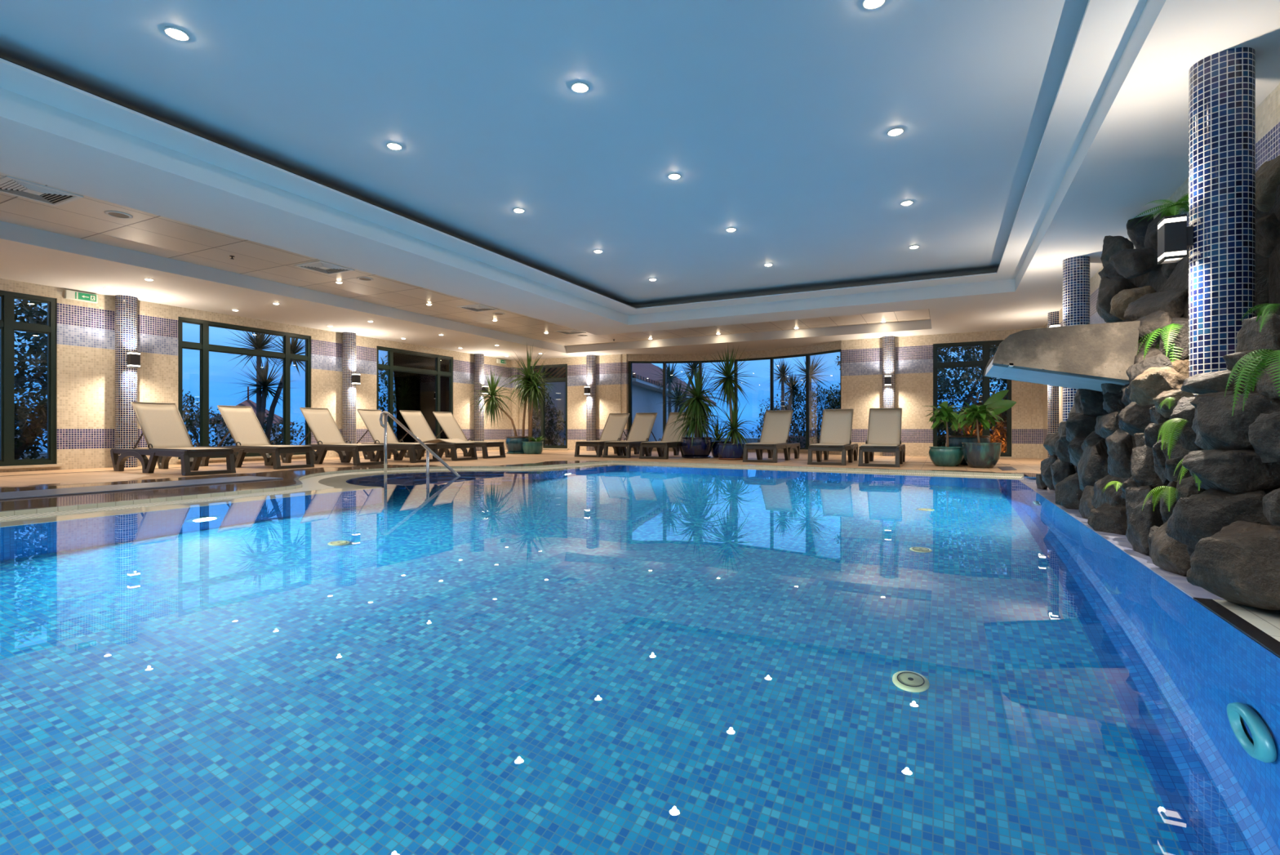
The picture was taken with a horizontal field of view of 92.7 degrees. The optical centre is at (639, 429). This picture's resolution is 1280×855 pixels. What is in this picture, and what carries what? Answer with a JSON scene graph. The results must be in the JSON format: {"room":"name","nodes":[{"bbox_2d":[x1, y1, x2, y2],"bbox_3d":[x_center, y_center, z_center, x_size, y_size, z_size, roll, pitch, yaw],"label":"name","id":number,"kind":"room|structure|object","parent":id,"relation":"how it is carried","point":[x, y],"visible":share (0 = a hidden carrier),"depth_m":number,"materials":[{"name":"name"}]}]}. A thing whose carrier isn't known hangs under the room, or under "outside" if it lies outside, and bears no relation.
{"room":"spa","nodes":[
{"label":"spa","id":0,"kind":"room"},
{"bbox_2d":[0,278,511,472],"bbox_3d":[-8.480,-0.850,9.108,0.200,3.140,21.150,0,0,26],"label":"wall","id":1,"kind":"structure","parent":0,"point":[85,331],"depth_m":9.93,"materials":[{"name":"tile"}]},
{"bbox_2d":[0,289,62,468],"bbox_3d":[-9.052,-0.688,7.812,0.170,2.445,2.520,0,0,26],"label":"window","id":2,"kind":"structure","parent":1,"relation":"in","point":[8,326],"depth_m":8.49,"materials":[{"name":"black metal"}]},
{"bbox_2d":[64,289,97,302],"bbox_3d":[-8.330,-1.985,9.106,0.066,0.130,0.380,0,0,26],"label":"exit sign","id":3,"kind":"object","parent":1,"relation":"attached to","point":[68,294],"visible":1,"depth_m":9.08,"materials":[{"name":"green plastic"}]},
{"bbox_2d":[176,316,311,461],"bbox_3d":[-7.270,-0.688,11.393,0.170,2.445,2.500,0,0,26],"label":"window","id":4,"kind":"structure","parent":1,"relation":"in","point":[203,346],"depth_m":11.28,"materials":[{"name":"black metal"}]},
{"bbox_2d":[375,346,453,453],"bbox_3d":[-5.476,-0.688,14.996,0.170,2.445,2.510,0,0,26],"label":"window","id":5,"kind":"structure","parent":1,"relation":"in","point":[423,382],"depth_m":15.01,"materials":[{"name":"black glass"}]},
{"bbox_2d":[0,460,1023,527],"bbox_3d":[-3.245,0.611,5.652,16.052,0.059,6.465,0,0,-38],"label":"trim","id":6,"kind":"structure","parent":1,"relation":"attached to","point":[299,484],"depth_m":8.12,"materials":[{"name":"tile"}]},
{"bbox_2d":[0,172,930,346],"bbox_3d":[-2.478,-2.470,5.534,8.930,0.420,20.100,0,0,26],"label":"ceiling panels","id":7,"kind":"object","parent":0,"point":[85,218],"visible":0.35,"depth_m":8.68,"materials":[{"name":"paint"}]},
{"bbox_2d":[0,175,83,206],"bbox_3d":[-5.753,-2.254,5.790,0.540,0.012,0.540,0,0,26],"label":"air vent","id":8,"kind":"object","parent":7,"relation":"attached to","point":[11,185],"visible":1,"depth_m":5.79,"materials":[{"name":"white metal"}]},
{"bbox_2d":[104,210,133,218],"bbox_3d":[-5.476,-2.253,6.412,0.230,0.012,0.230,0,0,26],"label":"ceiling speaker","id":9,"kind":"object","parent":7,"relation":"attached to","point":[112,213],"visible":1,"depth_m":6.40},
{"bbox_2d":[107,212,128,217],"bbox_3d":[-5.476,-2.251,6.412,0.174,0.006,0.174,0,0,26],"label":"grille","id":10,"kind":"object","parent":9,"relation":"attached to","point":[117,215],"depth_m":6.40,"materials":[{"name":"white metal"}]},
{"bbox_2d":[293,260,354,275],"bbox_3d":[-4.398,-2.254,8.512,0.540,0.012,0.540,0,0,26],"label":"air vent","id":11,"kind":"object","parent":7,"relation":"attached to","point":[319,266],"visible":1,"depth_m":8.49,"materials":[{"name":"white metal"}]},
{"bbox_2d":[457,303,499,311],"bbox_3d":[-2.999,-2.254,11.323,0.540,0.012,0.540,0,0,26],"label":"air vent","id":12,"kind":"object","parent":7,"relation":"attached to","point":[478,307],"visible":1,"depth_m":11.31,"materials":[{"name":"white metal"}]},
{"bbox_2d":[553,328,586,334],"bbox_3d":[-1.617,-2.254,14.098,0.540,0.012,0.540,0,0,26],"label":"air vent","id":13,"kind":"object","parent":7,"relation":"attached to","point":[571,331],"visible":1,"depth_m":14.06,"materials":[{"name":"white metal"}]},
{"bbox_2d":[505,435,528,452],"bbox_3d":[-3.001,0.371,15.066,0.630,0.404,0.630,0,0,26],"label":"pot","id":14,"kind":"object","parent":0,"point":[513,443],"depth_m":14.80,"materials":[{"name":"teal ceramic"}]},
{"bbox_2d":[522,440,543,453],"bbox_3d":[-2.602,0.435,14.812,0.530,0.300,0.530,0,0,26],"label":"pot","id":15,"kind":"object","parent":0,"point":[530,446],"depth_m":14.60,"materials":[{"name":"ceramic"}]},
{"bbox_2d":[0,0,1279,359],"bbox_3d":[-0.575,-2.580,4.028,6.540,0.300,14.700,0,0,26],"label":"ceiling","id":16,"kind":"structure","parent":0,"point":[775,117],"depth_m":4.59,"materials":[{"name":"paint"}]},
{"bbox_2d":[163,26,190,40],"bbox_3d":[-2.840,-2.418,3.743,0.132,0.022,0.132,0,0,26],"label":"recessed light","id":17,"kind":"object","parent":16,"relation":"in","point":[176,33],"visible":1,"depth_m":3.73,"materials":[{"name":"white"}]},
{"bbox_2d":[386,142,402,150],"bbox_3d":[-2.102,-2.418,5.224,0.132,0.022,0.132,0,0,26],"label":"recessed light","id":18,"kind":"object","parent":16,"relation":"in","point":[392,145],"visible":1,"depth_m":5.20,"materials":[{"name":"white"}]},
{"bbox_2d":[570,81,589,93],"bbox_3d":[-0.426,-2.418,4.328,0.132,0.022,0.132,0,0,26],"label":"recessed light","id":19,"kind":"object","parent":16,"relation":"in","point":[579,86],"visible":1,"depth_m":4.31,"materials":[{"name":"white"}]},
{"bbox_2d":[667,173,681,179],"bbox_3d":[0.329,-2.418,5.846,0.132,0.022,0.132,0,0,26],"label":"recessed light","id":20,"kind":"object","parent":16,"relation":"in","point":[673,175],"visible":1,"depth_m":5.82,"materials":[{"name":"white"}]},
{"bbox_2d":[862,0,886,9],"bbox_3d":[1.326,-2.418,3.456,0.132,0.022,0.132,0,0,26],"label":"recessed light","id":21,"kind":"object","parent":16,"relation":"in","point":[867,4],"visible":1,"depth_m":3.46,"materials":[{"name":"white"}]},
{"bbox_2d":[886,127,904,136],"bbox_3d":[2.081,-2.418,4.974,0.132,0.022,0.132,0,0,26],"label":"recessed light","id":22,"kind":"object","parent":16,"relation":"in","point":[898,131],"visible":1,"depth_m":4.95,"materials":[{"name":"white"}]},
{"bbox_2d":[0,448,1279,641],"bbox_3d":[-2.069,0.703,6.671,13.850,0.235,22.500,0,0,26],"label":"floor","id":23,"kind":"structure","parent":0,"point":[1030,467],"depth_m":8.52,"materials":[{"name":"tile"}]},
{"bbox_2d":[115,294,137,467],"bbox_3d":[-8.022,-0.725,9.534,0.272,2.690,0.272,0,0,26],"label":"column","id":24,"kind":"structure","parent":23,"relation":"on","point":[126,306],"depth_m":9.42,"materials":[{"name":"tile"}]},
{"bbox_2d":[127,351,140,368],"bbox_3d":[-7.844,-1.080,9.445,0.135,0.244,0.130,0,0,26],"label":"wall sconce","id":25,"kind":"object","parent":24,"relation":"attached to","point":[133,357],"visible":1,"depth_m":9.40,"materials":[{"name":"grey metal"}]},
{"bbox_2d":[0,475,283,499],"bbox_3d":[-6.121,0.578,4.220,0.680,0.014,7.100,0,0,26],"label":"floor mat","id":26,"kind":"object","parent":23,"relation":"on","point":[105,488],"visible":1,"depth_m":6.07,"materials":[{"name":"brown rubber"}]},
{"bbox_2d":[110,401,235,475],"bbox_3d":[-6.512,0.099,8.480,2.037,0.972,0.618,0,0,28],"label":"sun lounger","id":27,"kind":"object","parent":23,"relation":"on","point":[164,430],"visible":1,"depth_m":8.47,"materials":[{"name":"beige fabric"}]},
{"bbox_2d":[195,404,314,469],"bbox_3d":[-6.148,0.099,9.707,2.037,0.972,0.618,0,0,25],"label":"sun lounger","id":28,"kind":"object","parent":23,"relation":"on","point":[248,434],"visible":0.83,"depth_m":9.65,"materials":[{"name":"beige fabric"}]},
{"bbox_2d":[280,407,387,465],"bbox_3d":[-5.358,0.099,10.620,2.037,0.972,0.618,0,0,26],"label":"sun lounger","id":29,"kind":"object","parent":23,"relation":"on","point":[328,437],"visible":0.76,"depth_m":10.59,"materials":[{"name":"beige fabric"}]},
{"bbox_2d":[342,332,355,457],"bbox_3d":[-6.244,-0.725,13.106,0.272,2.690,0.272,0,0,26],"label":"column","id":30,"kind":"structure","parent":23,"relation":"on","point":[348,339],"depth_m":12.99,"materials":[{"name":"tile"}]},
{"bbox_2d":[351,373,359,384],"bbox_3d":[-6.066,-1.080,13.017,0.135,0.244,0.130,0,0,26],"label":"wall sconce","id":31,"kind":"object","parent":30,"relation":"attached to","point":[355,376],"visible":1,"depth_m":12.96,"materials":[{"name":"grey metal"}]},
{"bbox_2d":[338,408,439,462],"bbox_3d":[-4.752,0.099,11.458,2.037,0.972,0.618,0,0,26],"label":"sun lounger","id":32,"kind":"object","parent":23,"relation":"on","point":[371,417],"visible":0.61,"depth_m":11.42,"materials":[{"name":"beige fabric"}]},
{"bbox_2d":[386,409,477,460],"bbox_3d":[-4.234,0.099,12.161,2.037,0.972,0.618,0,0,26],"label":"sun lounger","id":33,"kind":"object","parent":23,"relation":"on","point":[417,424],"visible":0.59,"depth_m":12.10,"materials":[{"name":"beige plastic"}]},
{"bbox_2d":[415,411,506,458],"bbox_3d":[-3.873,0.099,13.043,2.037,0.972,0.618,0,0,26],"label":"sun lounger","id":34,"kind":"object","parent":23,"relation":"on","point":[449,424],"visible":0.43,"depth_m":13.03,"materials":[{"name":"beige fabric"}]},
{"bbox_2d":[474,353,484,450],"bbox_3d":[-4.422,-0.725,16.767,0.272,2.690,0.272,0,0,26],"label":"column","id":35,"kind":"structure","parent":23,"relation":"on","point":[478,357],"depth_m":16.65,"materials":[{"name":"grey tile"}]},
{"bbox_2d":[463,343,556,452],"bbox_3d":[-3.147,-0.784,15.091,2.438,2.713,1.422,0,0,13],"label":"yucca","id":36,"kind":"object","parent":23,"relation":"on","point":[513,443],"visible":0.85,"depth_m":15.00,"materials":[{"name":"plant"}]},
{"bbox_2d":[509,361,563,453],"bbox_3d":[-2.498,-0.596,14.870,1.410,2.362,1.310,0,0,26],"label":"yucca","id":37,"kind":"object","parent":23,"relation":"on","point":[533,446],"visible":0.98,"depth_m":14.71,"materials":[{"name":"green plant"}]},
{"bbox_2d":[586,355,595,450],"bbox_3d":[-1.363,-0.725,17.054,0.272,2.690,0.272,0,0,26],"label":"column","id":38,"kind":"structure","parent":23,"relation":"on","point":[590,359],"depth_m":16.93,"materials":[{"name":"grey tile"}]},
{"bbox_2d":[574,413,639,457],"bbox_3d":[-0.691,0.099,13.938,0.618,0.972,2.037,0,0,26],"label":"sun lounger","id":39,"kind":"object","parent":23,"relation":"on","point":[615,423],"visible":0.69,"depth_m":14.03,"materials":[{"name":"beige fabric"}]},
{"bbox_2d":[602,412,657,457],"bbox_3d":[-0.056,0.099,13.577,0.618,0.972,2.037,0,0,26],"label":"sun lounger","id":40,"kind":"object","parent":23,"relation":"on","point":[642,424],"visible":0.74,"depth_m":13.62,"materials":[{"name":"beige fabric"}]},
{"bbox_2d":[639,412,688,458],"bbox_3d":[0.705,0.099,13.109,0.618,0.972,2.037,0,0,26],"label":"sun lounger","id":41,"kind":"object","parent":23,"relation":"on","point":[662,446],"visible":0.62,"depth_m":13.14,"materials":[{"name":"beige fabric"}]},
{"bbox_2d":[680,436,712,456],"bbox_3d":[1.171,0.363,12.631,0.650,0.420,0.650,0,0,26],"label":"pot","id":42,"kind":"object","parent":23,"relation":"on","point":[701,446],"depth_m":12.37,"materials":[{"name":"ceramic"}]},
{"bbox_2d":[662,358,733,456],"bbox_3d":[1.155,-0.508,12.598,1.598,2.162,1.478,0,0,-43],"label":"yucca","id":43,"kind":"object","parent":23,"relation":"on","point":[696,417],"visible":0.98,"depth_m":12.46,"materials":[{"name":"green plant"}]},
{"bbox_2d":[711,440,732,457],"bbox_3d":[1.739,0.415,12.874,0.520,0.340,0.520,0,0,26],"label":"pot","id":44,"kind":"object","parent":23,"relation":"on","point":[714,452],"depth_m":12.72,"materials":[{"name":"ceramic"}]},
{"bbox_2d":[715,443,745,457],"bbox_3d":[1.799,0.423,12.006,0.590,0.300,0.590,0,0,26],"label":"pot","id":45,"kind":"object","parent":23,"relation":"on","point":[729,450],"depth_m":11.77,"materials":[{"name":"ceramic"}]},
{"bbox_2d":[701,342,760,457],"bbox_3d":[1.848,-0.624,12.762,1.445,2.418,1.413,0,0,-28],"label":"yucca","id":46,"kind":"object","parent":23,"relation":"on","point":[727,385],"visible":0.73,"depth_m":12.76,"materials":[{"name":"green plant"}]},
{"bbox_2d":[707,397,761,457],"bbox_3d":[1.811,-0.038,12.026,1.087,1.223,1.090,0,0,-20],"label":"yucca","id":47,"kind":"object","parent":23,"relation":"on","point":[733,450],"visible":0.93,"depth_m":11.85,"materials":[{"name":"green plant"}]},
{"bbox_2d":[742,409,799,462],"bbox_3d":[2.582,0.099,11.806,0.618,0.972,2.037,0,0,26],"label":"sun lounger","id":48,"kind":"object","parent":23,"relation":"on","point":[775,435],"visible":1,"depth_m":11.90,"materials":[{"name":"beige fabric"}]},
{"bbox_2d":[807,408,857,465],"bbox_3d":[3.513,0.099,11.007,0.618,0.972,2.037,0,0,25],"label":"sun lounger","id":49,"kind":"object","parent":23,"relation":"on","point":[837,424],"visible":0.99,"depth_m":11.10,"materials":[{"name":"beige fabric"}]},
{"bbox_2d":[857,407,905,466],"bbox_3d":[4.207,0.099,10.539,0.618,0.972,2.037,0,0,26],"label":"sun lounger","id":50,"kind":"object","parent":23,"relation":"on","point":[884,428],"visible":1,"depth_m":10.64,"materials":[{"name":"beige fabric"}]},
{"bbox_2d":[882,336,895,456],"bbox_3d":[5.557,-0.725,13.632,0.272,2.690,0.272,0,0,26],"label":"column","id":51,"kind":"structure","parent":23,"relation":"on","point":[888,342],"depth_m":13.52,"materials":[{"name":"tile"}]},
{"bbox_2d":[884,374,891,386],"bbox_3d":[5.468,-1.080,13.454,0.130,0.244,0.135,0,0,26],"label":"wall sconce","id":52,"kind":"object","parent":51,"relation":"attached to","point":[887,377],"visible":1,"depth_m":13.39,"materials":[{"name":"grey metal"}]},
{"bbox_2d":[921,400,972,466],"bbox_3d":[4.920,0.058,9.798,0.734,1.053,0.682,0,0,26],"label":"potted tree","id":53,"kind":"object","parent":23,"relation":"on","point":[948,455],"visible":0.94,"depth_m":9.67,"materials":[{"name":"green plant"}]},
{"bbox_2d":[945,435,991,465],"bbox_3d":[5.500,0.343,10.242,0.678,0.484,0.678,0,0,26],"label":"pot","id":54,"kind":"object","parent":23,"relation":"on","point":[953,440],"depth_m":10.03,"materials":[{"name":"ceramic"}]},
{"bbox_2d":[933,389,1016,465],"bbox_3d":[5.552,-0.038,10.235,1.089,1.246,1.040,0,0,1],"label":"banana","id":55,"kind":"object","parent":23,"relation":"on","point":[995,400],"visible":0.53,"depth_m":10.02,"materials":[{"name":"plant"}]},
{"bbox_2d":[949,400,1003,467],"bbox_3d":[5.206,0.069,9.435,0.733,1.032,0.684,0,0,10],"label":"potted tree","id":56,"kind":"object","parent":23,"relation":"on","point":[976,455],"visible":1,"depth_m":9.27,"materials":[{"name":"green ceramic"}]},
{"bbox_2d":[1047,311,1058,457],"bbox_3d":[7.373,-0.725,10.796,0.272,2.690,0.272,0,0,26],"label":"column","id":57,"kind":"structure","parent":23,"relation":"on","point":[1052,317],"depth_m":10.73,"materials":[{"name":"beige tile"}]},
{"bbox_2d":[1062,256,1089,421],"bbox_3d":[5.300,-0.725,7.415,0.272,2.690,0.272,0,0,26],"label":"column","id":58,"kind":"structure","parent":23,"relation":"on","point":[1076,270],"depth_m":7.32,"materials":[{"name":"tile"}]},
{"bbox_2d":[519,327,1043,458],"bbox_3d":[2.552,-0.850,15.842,13.550,3.140,1.259,0,0,26],"label":"wall","id":59,"kind":"structure","parent":0,"point":[861,359],"depth_m":13.90,"materials":[{"name":"tile"}]},
{"bbox_2d":[6,450,1009,475],"bbox_3d":[-2.390,0.584,5.993,11.620,0.003,18.600,0,0,26],"label":"trim","id":60,"kind":"structure","parent":59,"relation":"attached to","point":[505,451],"depth_m":10.31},
{"bbox_2d":[511,360,519,435],"bbox_3d":[-3.740,-0.725,18.271,0.240,2.690,0.240,0,0,26],"label":"trim","id":61,"kind":"structure","parent":59,"relation":"attached to","point":[514,415],"depth_m":18.17,"materials":[{"name":"tile"}]},
{"bbox_2d":[528,364,568,449],"bbox_3d":[-2.682,-0.657,17.850,1.470,2.465,0.170,0,0,26],"label":"window","id":62,"kind":"structure","parent":59,"relation":"in","point":[563,379],"depth_m":17.83,"materials":[{"name":"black metal"}]},
{"bbox_2d":[628,349,840,451],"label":"window","id":63,"kind":"structure","parent":59,"relation":"in","point":[808,356],"depth_m":16.09,"materials":[{"name":"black metal"}]},
{"bbox_2d":[933,339,1014,457],"bbox_3d":[7.067,-0.637,12.998,1.550,2.465,0.170,0,0,26],"label":"window","id":64,"kind":"structure","parent":59,"relation":"in","point":[985,344],"depth_m":12.92,"materials":[{"name":"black metal"}]},
{"bbox_2d":[1035,155,1279,609],"bbox_3d":[3.480,-0.793,3.870,1.239,3.066,5.881,0,0,26],"label":"wall","id":65,"kind":"structure","parent":0,"point":[1224,535],"depth_m":3.22,"materials":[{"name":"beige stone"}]},
{"bbox_2d":[0,52,998,308],"bbox_3d":[-0.562,-2.398,3.988,6.480,0.063,14.640,0,0,26],"label":"trim","id":66,"kind":"structure","parent":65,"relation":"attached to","point":[3,55],"depth_m":7.88,"materials":[{"name":"paint"}]},
{"bbox_2d":[983,320,1140,391],"bbox_3d":[3.194,-0.496,4.694,0.905,0.432,1.190,0,0,26],"label":"spout","id":67,"kind":"object","parent":65,"relation":"attached to","point":[1087,356],"visible":0.82,"depth_m":4.18,"materials":[{"name":"concrete"}]},
{"bbox_2d":[1017,475,1225,599],"bbox_3d":[3.740,0.719,5.075,0.528,0.202,6.580,0,0,26],"label":"trim","id":68,"kind":"structure","parent":65,"relation":"attached to","point":[1121,541],"depth_m":3.10,"materials":[{"name":"tile"}]},
{"bbox_2d":[1133,323,1182,361],"bbox_3d":[3.351,-0.476,3.911,0.295,0.390,0.307,0,0,-8],"label":"fern","id":69,"kind":"object","parent":65,"relation":"attached to","point":[1170,331],"visible":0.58,"depth_m":3.80,"materials":[{"name":"green plant"}]},
{"bbox_2d":[1131,191,1188,222],"bbox_3d":[3.395,-1.377,3.884,0.496,0.206,0.470,0,0,-19],"label":"fern","id":70,"kind":"object","parent":65,"relation":"on","point":[1171,211],"visible":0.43,"depth_m":3.89,"materials":[{"name":"green plant"}]},
{"bbox_2d":[1142,485,1177,511],"bbox_3d":[2.360,0.315,2.748,0.134,0.126,0.123,0,0,-30],"label":"fern","id":71,"kind":"object","parent":65,"relation":"attached to","point":[1169,489],"visible":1,"depth_m":2.74,"materials":[{"name":"green plant"}]},
{"bbox_2d":[1157,396,1175,408],"bbox_3d":[2.651,-0.131,3.070,0.052,0.064,0.079,0,0,2],"label":"fern","id":72,"kind":"object","parent":65,"relation":"attached to","point":[1169,399],"visible":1,"depth_m":3.05,"materials":[{"name":"green plant"}]},
{"bbox_2d":[1157,417,1187,458],"bbox_3d":[2.475,0.043,2.828,0.179,0.194,0.098,0,0,-35],"label":"fern","id":73,"kind":"object","parent":65,"relation":"attached to","point":[1170,428],"visible":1,"depth_m":2.81,"materials":[{"name":"green plant"}]},
{"bbox_2d":[1173,457,1201,490],"bbox_3d":[2.257,0.173,2.499,0.109,0.142,0.186,0,0,26],"label":"fern","id":74,"kind":"object","parent":65,"relation":"on","point":[1182,473],"visible":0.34,"depth_m":2.49,"materials":[{"name":"green plant"}]},
{"bbox_2d":[1188,47,1255,395],"bbox_3d":[3.276,-0.725,3.441,0.272,2.690,0.272,0,0,26],"label":"column","id":75,"kind":"structure","parent":65,"relation":"on","point":[1222,84],"depth_m":3.34,"materials":[{"name":"blue tile"}]},
{"bbox_2d":[1157,213,1193,264],"bbox_3d":[3.098,-1.100,3.529,0.135,0.244,0.130,0,0,26],"label":"wall sconce","id":76,"kind":"object","parent":75,"relation":"attached to","point":[1175,237],"visible":1,"depth_m":3.48,"materials":[{"name":"grey metal"}]},
{"bbox_2d":[1193,596,1279,656],"bbox_3d":[0.296,0.719,-1.309,0.053,0.203,7.920,0,0,26],"label":"trim","id":77,"kind":"structure","parent":65,"relation":"attached to","point":[1270,642],"depth_m":1.93,"materials":[{"name":"black tile"}]},
{"bbox_2d":[1224,348,1279,415],"bbox_3d":[2.175,-0.165,2.117,0.233,0.234,0.177,0,0,-27],"label":"fern","id":78,"kind":"object","parent":65,"relation":"attached to","point":[1266,353],"visible":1,"depth_m":2.12,"materials":[{"name":"green plant"}]},
{"bbox_2d":[1240,303,1279,332],"bbox_3d":[2.288,-0.407,2.237,0.097,0.111,0.135,0,0,10],"label":"fern","id":79,"kind":"object","parent":65,"relation":"attached to","point":[1269,305],"visible":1,"depth_m":2.21,"materials":[{"name":"green plant"}]},
{"bbox_2d":[1043,84,1279,458],"bbox_3d":[3.651,-0.880,3.070,0.200,3.600,21.150,0,0,26],"label":"wall","id":80,"kind":"structure","parent":0,"point":[1268,112],"depth_m":3.91,"materials":[{"name":"tile"}]},
{"bbox_3d":[-1.750,1.276,3.329,7.740,1.288,14.400,0,0,26],"label":"basin","id":81,"kind":"object","parent":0,"visible":0},
{"bbox_2d":[379,410,460,475],"bbox_3d":[-2.954,0.396,8.413,1.669,1.328,0.090,0,0,24],"label":"pool handrail","id":82,"kind":"object","parent":81,"relation":"on","point":[384,413],"visible":0.82,"depth_m":8.54,"materials":[{"name":"metal"}]},
{"bbox_2d":[0,465,1279,854],"bbox_3d":[-1.749,0.620,3.328,7.742,0.001,14.400,0,0,26],"label":"pool water","id":83,"kind":"object","parent":81,"relation":"in","point":[612,660],"visible":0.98,"depth_m":1.49,"materials":[{"name":"blue liquid"}]},
{"label":"outside","id":84,"kind":"structure","parent":0,"visible":0},
{"bbox_2d":[24,435,803,453],"bbox_3d":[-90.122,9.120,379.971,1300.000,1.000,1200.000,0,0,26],"label":"sea","id":85,"kind":"structure","parent":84,"point":[726,436],"depth_m":420.40,"materials":[{"name":"blue liquid"}]},
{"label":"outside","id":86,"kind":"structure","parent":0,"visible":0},
{"bbox_2d":[208,386,293,446],"bbox_3d":[-21.706,-0.280,33.815,4.250,4.200,4.250,0,0,-41],"label":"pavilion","id":87,"kind":"object","parent":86,"point":[248,402],"visible":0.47,"depth_m":33.40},
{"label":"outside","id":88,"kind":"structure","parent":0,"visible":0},
{"bbox_3d":[22.931,1.020,31.201,36.750,0.300,43.700,0,0,26],"label":"ground","id":89,"kind":"structure","parent":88,"visible":0},
{"bbox_2d":[650,362,710,417],"bbox_3d":[1.498,-1.087,22.266,2.444,3.939,1.842,0,0,-23],"label":"yucca","id":90,"kind":"object","parent":89,"relation":"on","point":[669,376],"visible":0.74,"depth_m":22.16,"materials":[{"name":"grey plant"}]},
{"bbox_2d":[764,358,805,409],"bbox_3d":[5.298,-0.932,21.906,1.840,3.617,1.581,0,0,26],"label":"yucca","id":91,"kind":"object","parent":89,"relation":"on","point":[782,369],"visible":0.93,"depth_m":21.88,"materials":[{"name":"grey plant"}]},
{"bbox_2d":[748,380,839,439],"bbox_3d":[6.696,-0.455,23.038,5.110,2.942,3.683,0,0,10],"label":"bush","id":92,"kind":"object","parent":89,"relation":"on","point":[794,424],"visible":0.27,"depth_m":22.62,"materials":[{"name":"green plant"}]},
{"bbox_2d":[787,427,821,447],"bbox_3d":[5.260,0.399,17.066,2.720,1.004,1.182,0,0,26],"label":"bush","id":93,"kind":"object","parent":89,"relation":"on","point":[816,437],"visible":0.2,"depth_m":17.27,"materials":[{"name":"green plant"}]},
{"bbox_2d":[783,354,834,435],"bbox_3d":[5.751,-0.928,20.643,1.823,3.596,1.847,0,0,26],"label":"yucca","id":94,"kind":"object","parent":89,"relation":"on","point":[812,367],"visible":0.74,"depth_m":20.55,"materials":[{"name":"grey plant"}]},
{"bbox_2d":[821,382,937,435],"bbox_3d":[8.055,-0.447,20.699,3.652,2.884,3.592,0,0,-8],"label":"bush","id":95,"kind":"object","parent":89,"relation":"on","point":[835,403],"visible":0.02,"depth_m":20.85,"materials":[{"name":"green plant"}]},
{"bbox_2d":[786,435,995,447],"bbox_3d":[7.035,0.505,17.610,6.126,0.730,0.200,0,0,30],"label":"wall","id":96,"kind":"structure","parent":89,"relation":"on","point":[793,437],"depth_m":18.69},
{"bbox_2d":[937,344,1006,446],"bbox_3d":[8.704,-1.023,16.003,4.665,3.890,3.206,0,0,10],"label":"tree","id":97,"kind":"object","parent":89,"relation":"on","point":[944,382],"visible":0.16,"depth_m":15.48,"materials":[{"name":"green plant"}]},
{"bbox_2d":[957,389,1006,452],"bbox_3d":[8.347,0.024,14.223,1.756,1.915,1.318,0,0,6],"label":"bush","id":98,"kind":"object","parent":89,"relation":"on","point":[997,433],"visible":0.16,"depth_m":14.07,"materials":[{"name":"green plant"}]},
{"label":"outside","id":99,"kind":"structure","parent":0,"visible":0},
{"bbox_2d":[24,438,759,458],"bbox_3d":[-8.666,1.020,29.447,18.240,0.300,75.000,0,0,26],"label":"ground","id":100,"kind":"structure","parent":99,"point":[753,440],"depth_m":42.43,"materials":[{"name":"soil"}]},
{"bbox_2d":[14,299,47,459],"bbox_3d":[-11.103,-0.839,10.541,3.311,3.543,3.625,0,0,2],"label":"tree","id":101,"kind":"object","parent":100,"relation":"on","point":[28,433],"visible":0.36,"depth_m":10.32,"materials":[{"name":"green plant"}]},
{"bbox_2d":[182,389,222,435],"bbox_3d":[-14.543,-0.229,17.832,3.330,2.243,3.916,0,0,19],"label":"bush","id":102,"kind":"object","parent":100,"relation":"on","point":[185,406],"visible":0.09,"depth_m":18.60,"materials":[{"name":"green plant"}]},
{"bbox_2d":[182,407,305,446],"bbox_3d":[-11.210,0.219,15.672,3.302,1.558,5.786,0,0,26],"label":"bush","id":103,"kind":"object","parent":100,"relation":"on","point":[190,421],"visible":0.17,"depth_m":16.18,"materials":[{"name":"green plant"}]},
{"bbox_2d":[224,328,305,439],"bbox_3d":[-9.815,-1.089,16.443,1.999,3.940,2.617,0,0,33],"label":"yucca","id":104,"kind":"object","parent":100,"relation":"on","point":[258,342],"visible":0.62,"depth_m":16.11,"materials":[{"name":"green plant"}]},
{"bbox_2d":[378,355,387,421],"bbox_3d":[-7.080,-0.853,18.749,3.181,3.514,3.696,0,0,26],"label":"tree","id":105,"kind":"object","parent":100,"relation":"on","point":[383,375],"visible":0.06,"depth_m":17.75,"materials":[{"name":"green plant"}]},
{"bbox_2d":[532,388,565,444],"bbox_3d":[-3.508,-0.179,19.333,3.089,2.312,1.102,0,0,26],"label":"bush","id":106,"kind":"object","parent":100,"relation":"on","point":[550,441],"visible":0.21,"depth_m":18.90,"materials":[{"name":"green plant"}]},
{"bbox_2d":[532,363,716,445],"bbox_3d":[-0.064,-1.325,29.783,5.100,4.390,21.099,0,0,14],"label":"house","id":107,"kind":"structure","parent":100,"relation":"on","point":[646,397],"depth_m":22.05,"materials":[{"name":"ceramic"}]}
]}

